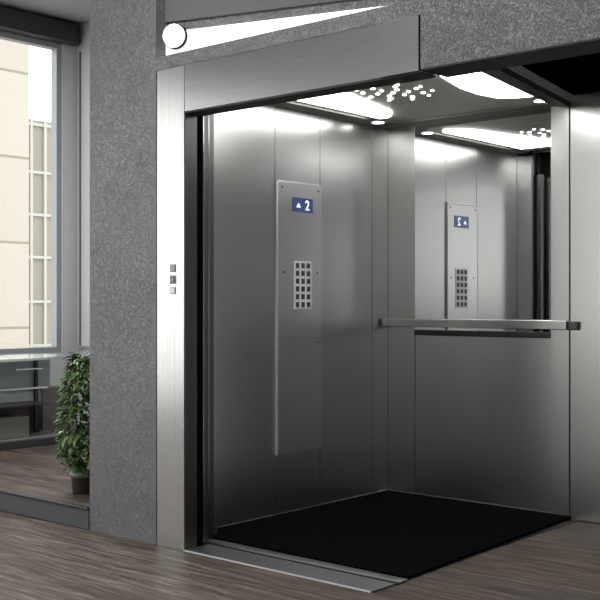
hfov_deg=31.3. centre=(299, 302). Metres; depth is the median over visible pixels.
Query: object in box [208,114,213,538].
door
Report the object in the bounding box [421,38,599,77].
beam
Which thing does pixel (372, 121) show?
recessed light
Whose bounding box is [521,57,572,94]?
wall
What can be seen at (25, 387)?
shelving unit
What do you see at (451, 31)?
wall
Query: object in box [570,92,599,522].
wall panel
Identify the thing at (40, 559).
floor
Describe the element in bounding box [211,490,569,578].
floor mat
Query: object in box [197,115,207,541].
door
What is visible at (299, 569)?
sill
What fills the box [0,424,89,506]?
floor
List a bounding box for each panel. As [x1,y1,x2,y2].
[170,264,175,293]
[275,180,321,454]
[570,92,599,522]
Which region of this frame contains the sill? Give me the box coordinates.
[183,541,399,592]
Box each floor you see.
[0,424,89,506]
[0,510,599,599]
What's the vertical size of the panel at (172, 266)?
0.146 m
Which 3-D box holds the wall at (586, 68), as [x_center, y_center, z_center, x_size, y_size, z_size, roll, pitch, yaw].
[2.159,-1.827,5.534,1.560,1.346,0.135,0,0,41]
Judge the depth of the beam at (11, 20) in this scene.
9.20 m
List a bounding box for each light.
[163,5,387,54]
[371,120,385,123]
[532,99,543,102]
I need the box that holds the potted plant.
[52,352,89,493]
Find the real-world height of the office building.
9.220 m
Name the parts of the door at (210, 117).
edge trim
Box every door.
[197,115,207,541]
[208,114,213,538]
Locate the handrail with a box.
[382,319,578,329]
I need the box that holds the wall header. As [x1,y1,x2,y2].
[156,0,419,70]
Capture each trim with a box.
[77,345,89,347]
[79,51,80,344]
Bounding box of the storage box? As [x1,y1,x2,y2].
[0,414,28,439]
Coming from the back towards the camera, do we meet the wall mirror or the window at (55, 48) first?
the window at (55, 48)
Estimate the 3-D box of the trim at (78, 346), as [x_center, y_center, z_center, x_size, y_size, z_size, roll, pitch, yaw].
[-0.791,0.390,8.549,3.170,0.020,0.025,0,0,41]
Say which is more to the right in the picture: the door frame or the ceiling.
the door frame
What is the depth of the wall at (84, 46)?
9.55 m
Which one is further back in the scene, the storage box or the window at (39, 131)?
the window at (39, 131)
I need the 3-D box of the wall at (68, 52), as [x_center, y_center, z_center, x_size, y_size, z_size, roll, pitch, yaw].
[-5.133,-0.650,6.115,0.120,3.700,9.400,0,0,41]
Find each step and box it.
[0,489,89,509]
[0,493,89,529]
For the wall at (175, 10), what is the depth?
5.18 m
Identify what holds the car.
on the floor at (40, 559)
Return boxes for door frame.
[157,15,435,550]
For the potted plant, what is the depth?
6.08 m
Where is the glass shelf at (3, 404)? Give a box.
[0,401,49,407]
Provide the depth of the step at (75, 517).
5.90 m
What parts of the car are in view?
panel, panel, sill, panel, panel, skirting, panel, ceiling panel, panel, panel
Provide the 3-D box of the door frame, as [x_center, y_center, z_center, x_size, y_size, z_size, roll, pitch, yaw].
[-0.080,0.025,4.836,1.589,2.351,0.126,0,0,41]
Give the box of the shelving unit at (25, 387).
[0,354,66,450]
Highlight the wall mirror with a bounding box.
[414,108,550,337]
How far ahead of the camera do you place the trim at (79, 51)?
9.58 m
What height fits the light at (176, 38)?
0.185 m
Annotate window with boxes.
[0,31,60,353]
[29,119,50,347]
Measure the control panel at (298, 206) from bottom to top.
1.547 m
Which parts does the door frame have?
header panel, door header, panel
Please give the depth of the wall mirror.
6.34 m
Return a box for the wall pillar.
[90,0,167,544]
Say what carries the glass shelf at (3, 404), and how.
attached to the shelving unit at (25, 387)
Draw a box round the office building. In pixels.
[0,39,28,348]
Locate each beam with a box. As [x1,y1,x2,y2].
[0,6,79,45]
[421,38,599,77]
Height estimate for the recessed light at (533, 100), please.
0.008 m
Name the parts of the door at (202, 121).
edge trim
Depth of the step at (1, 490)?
5.90 m
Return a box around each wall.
[39,44,76,424]
[77,21,89,424]
[165,0,409,29]
[420,0,599,68]
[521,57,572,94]
[573,53,599,94]
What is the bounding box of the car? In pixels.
[197,66,579,582]
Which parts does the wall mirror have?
rail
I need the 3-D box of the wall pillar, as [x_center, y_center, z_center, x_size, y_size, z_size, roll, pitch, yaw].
[-0.867,-0.650,5.542,0.526,3.700,0.140,0,0,41]
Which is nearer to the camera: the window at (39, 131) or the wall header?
the wall header
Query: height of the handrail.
0.052 m
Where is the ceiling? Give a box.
[0,0,89,24]
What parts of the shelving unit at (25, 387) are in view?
panel, chrome rail, glass, chrome rail, glass, post, panel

